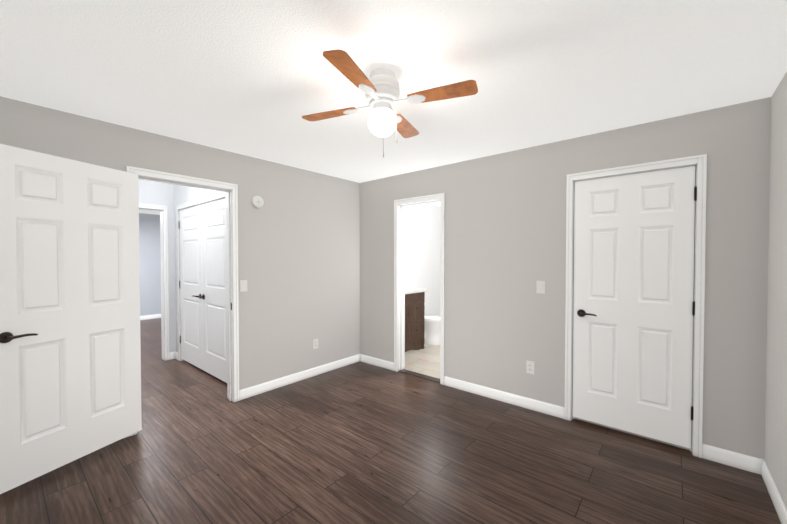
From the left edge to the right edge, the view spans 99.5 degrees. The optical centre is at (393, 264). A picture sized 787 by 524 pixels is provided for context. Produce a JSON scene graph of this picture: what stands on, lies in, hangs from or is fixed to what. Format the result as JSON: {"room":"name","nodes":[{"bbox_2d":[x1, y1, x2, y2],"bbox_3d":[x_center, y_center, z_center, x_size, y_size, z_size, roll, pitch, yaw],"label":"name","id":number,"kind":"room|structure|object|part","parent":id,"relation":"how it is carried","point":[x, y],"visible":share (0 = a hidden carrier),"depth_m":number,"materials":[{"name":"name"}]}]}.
{"room":"empty bedroom","nodes":[
{"label":"empty bedroom","id":0,"kind":"room"},
{"bbox_2d":[139,213,160,315],"bbox_3d":[-6.389,0.067,6.936,0.120,2.440,6.240,1,1,40],"label":"wall","id":1,"kind":"structure","parent":0,"point":[150,264],"depth_m":7.71,"materials":[{"name":"grey paint"}]},
{"bbox_2d":[140,314,160,319],"bbox_3d":[-6.338,1.238,6.913,0.014,0.098,6.000,1,1,40],"label":"baseboard","id":2,"kind":"structure","parent":1,"relation":"attached to","point":[147,317],"depth_m":7.73,"materials":[{"name":"white wood"}]},
{"bbox_2d":[138,180,175,352],"bbox_3d":[-3.437,0.111,4.342,0.120,2.440,1.230,1,1,40],"label":"wall","id":3,"kind":"structure","parent":0,"point":[155,193],"depth_m":4.63,"materials":[{"name":"white paint"}]},
{"bbox_2d":[139,203,168,360],"bbox_3d":[-3.453,0.265,4.325,0.162,2.132,0.864,1,1,40],"label":"trim","id":4,"kind":"structure","parent":3,"relation":"attached to","point":[163,210],"depth_m":4.59,"materials":[{"name":"white wood"}]},
{"bbox_2d":[0,96,359,389],"bbox_3d":[-1.637,0.130,3.266,0.120,2.440,3.500,1,1,40],"label":"wall","id":5,"kind":"structure","parent":0,"point":[299,250],"depth_m":3.57,"materials":[{"name":"grey paint"}]},
{"bbox_2d":[0,144,141,493],"bbox_3d":[-2.156,0.312,2.261,0.358,2.030,0.770,1,1,40],"label":"entry door","id":6,"kind":"structure","parent":5,"relation":"in","point":[70,364],"depth_m":2.20,"materials":[{"name":"white wood"}]},
{"bbox_2d":[126,166,238,435],"bbox_3d":[-1.865,0.288,2.997,0.162,2.132,0.864,1,1,40],"label":"trim","id":7,"kind":"structure","parent":5,"relation":"attached to","point":[230,190],"depth_m":3.25,"materials":[{"name":"white wood"}]},
{"bbox_2d":[240,280,246,291],"bbox_3d":[-1.498,0.213,3.330,0.010,0.116,0.072,1,1,40],"label":"light switch","id":8,"kind":"object","parent":5,"relation":"attached to","point":[243,285],"visible":1,"depth_m":3.33,"materials":[{"name":"white plastic"}]},
{"bbox_2d":[251,196,263,207],"bbox_3d":[-1.392,-0.643,3.420,0.038,0.128,0.128,1,1,40],"label":"smoke detector","id":9,"kind":"object","parent":5,"relation":"attached to","point":[257,201],"visible":0.96,"depth_m":3.40,"materials":[{"name":"white plastic"}]},
{"bbox_2d":[239,354,360,399],"bbox_3d":[-0.998,1.289,3.941,0.014,0.098,1.673,1,1,40],"label":"baseboard","id":10,"kind":"structure","parent":5,"relation":"attached to","point":[251,391],"depth_m":3.79,"materials":[{"name":"white wood"}]},
{"bbox_2d":[313,339,317,348],"bbox_3d":[-0.937,0.957,4.012,0.008,0.116,0.072,1,1,40],"label":"electrical outlet","id":11,"kind":"object","parent":5,"relation":"attached to","point":[315,343],"visible":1,"depth_m":4.00,"materials":[{"name":"white plastic"}]},
{"bbox_2d":[174,185,221,351],"bbox_3d":[-2.287,0.115,4.100,1.950,2.440,0.120,1,1,40],"label":"wall","id":12,"kind":"structure","parent":0,"point":[184,194],"depth_m":4.48,"materials":[{"name":"white paint"}]},
{"bbox_2d":[176,192,225,360],"bbox_3d":[-2.313,0.269,4.111,1.624,2.132,0.141,1,1,40],"label":"trim","id":13,"kind":"structure","parent":12,"relation":"attached to","point":[214,197],"depth_m":4.55,"materials":[{"name":"white wood"}]},
{"bbox_2d":[179,198,226,382],"bbox_3d":[-2.332,0.283,4.088,1.532,2.030,0.156,1,1,40],"label":"double door","id":14,"kind":"structure","parent":12,"relation":"in","point":[203,299],"depth_m":4.02,"materials":[{"name":"white wood"}]},
{"bbox_2d":[0,318,780,523],"bbox_3d":[-2.977,1.379,3.340,10.160,0.060,5.255,1,1,40],"label":"floor","id":15,"kind":"structure","parent":0,"point":[359,442],"depth_m":2.24,"materials":[{"name":"wood"}]},
{"bbox_2d":[0,0,786,214],"bbox_3d":[-2.094,-1.139,4.347,10.160,0.060,8.000,1,1,40],"label":"ceiling","id":16,"kind":"structure","parent":0,"point":[258,79],"depth_m":1.80,"materials":[{"name":"white paint"}]},
{"bbox_2d":[302,50,477,157],"bbox_3d":[-0.062,-0.821,1.873,0.794,0.492,0.794,0,1,-23],"label":"ceiling fan","id":17,"kind":"object","parent":16,"relation":"hanging from","point":[379,88],"visible":1,"depth_m":1.79,"materials":[{"name":"white"}]},
{"bbox_3d":[-0.062,-0.793,1.873,0.164,0.145,0.164,1,1,40],"label":"globe","id":18,"kind":"part","parent":17,"relation":"part of"},
{"bbox_2d":[405,204,440,314],"bbox_3d":[0.224,0.085,5.842,0.150,2.440,2.601,1,1,40],"label":"wall","id":19,"kind":"structure","parent":0,"point":[422,246],"depth_m":6.13,"materials":[{"name":"white paint"}]},
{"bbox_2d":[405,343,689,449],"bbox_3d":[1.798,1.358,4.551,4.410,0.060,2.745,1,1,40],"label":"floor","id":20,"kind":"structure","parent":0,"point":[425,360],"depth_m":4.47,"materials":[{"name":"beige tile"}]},
{"bbox_2d":[405,288,426,351],"bbox_3d":[0.030,0.787,5.077,0.606,1.064,0.830,1,1,40],"label":"bathroom vanity","id":21,"kind":"object","parent":20,"relation":"on","point":[414,318],"visible":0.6,"depth_m":5.01,"materials":[{"name":"brown wood"}]},
{"bbox_2d":[424,291,439,344],"bbox_3d":[0.579,0.890,5.623,0.741,0.838,0.510,1,1,40],"label":"toilet","id":22,"kind":"object","parent":20,"relation":"on","point":[432,330],"visible":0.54,"depth_m":5.44,"materials":[{"name":"white ceramic"}]},
{"bbox_2d":[359,97,770,459],"bbox_3d":[0.967,0.127,3.441,3.880,2.440,0.120,1,1,40],"label":"wall","id":23,"kind":"structure","parent":0,"point":[505,232],"depth_m":3.00,"materials":[{"name":"grey paint"}]},
{"bbox_2d":[361,354,393,370],"bbox_3d":[-0.215,1.282,4.367,0.603,0.098,0.014,1,1,40],"label":"baseboard","id":24,"kind":"structure","parent":23,"relation":"attached to","point":[389,365],"depth_m":4.35,"materials":[{"name":"white wood"}]},
{"bbox_2d":[398,369,439,382],"bbox_3d":[0.327,1.332,3.987,0.615,0.010,0.100,1,1,40],"label":"threshold","id":25,"kind":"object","parent":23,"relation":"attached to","point":[423,376],"depth_m":3.98,"materials":[{"name":"brown"}]},
{"bbox_2d":[394,193,444,384],"bbox_3d":[0.334,0.271,3.976,0.719,2.132,0.162,1,1,40],"label":"trim","id":26,"kind":"structure","parent":23,"relation":"attached to","point":[399,283],"depth_m":4.13,"materials":[{"name":"white wood"}]},
{"bbox_2d":[444,376,564,418],"bbox_3d":[1.035,1.300,3.316,1.226,0.098,0.014,1,1,40],"label":"baseboard","id":27,"kind":"structure","parent":23,"relation":"attached to","point":[532,404],"depth_m":3.24,"materials":[{"name":"white wood"}]},
{"bbox_2d":[526,360,533,373],"bbox_3d":[1.278,0.962,3.110,0.072,0.116,0.008,1,1,40],"label":"electrical outlet","id":28,"kind":"object","parent":23,"relation":"attached to","point":[529,367],"visible":1,"depth_m":3.11,"materials":[{"name":"white plastic"}]},
{"bbox_2d":[536,281,544,293],"bbox_3d":[1.343,0.206,3.040,0.072,0.116,0.010,1,1,40],"label":"light switch","id":29,"kind":"object","parent":23,"relation":"attached to","point":[540,287],"visible":1,"depth_m":3.04,"materials":[{"name":"white plastic"}]},
{"bbox_2d":[572,166,696,448],"bbox_3d":[1.863,0.308,2.638,0.779,2.030,0.156,1,1,40],"label":"closet door","id":30,"kind":"structure","parent":23,"relation":"in","point":[633,308],"depth_m":2.59,"materials":[{"name":"white wood"}]},
{"bbox_2d":[564,154,706,457],"bbox_3d":[1.879,0.294,2.663,0.884,2.132,0.141,1,1,40],"label":"trim","id":31,"kind":"structure","parent":23,"relation":"attached to","point":[699,162],"depth_m":2.39,"materials":[{"name":"white wood"}]},
{"bbox_2d":[764,72,786,508],"bbox_3d":[1.371,0.172,0.815,0.120,2.440,3.620,1,1,40],"label":"wall","id":32,"kind":"structure","parent":0,"point":[775,457],"depth_m":1.94,"materials":[{"name":"grey paint"}]},
{"bbox_2d":[757,458,786,523],"bbox_3d":[1.291,1.342,0.843,0.014,0.098,3.470,1,1,40],"label":"baseboard","id":33,"kind":"structure","parent":32,"relation":"attached to","point":[762,469],"depth_m":1.93,"materials":[{"name":"white wood"}]}
]}

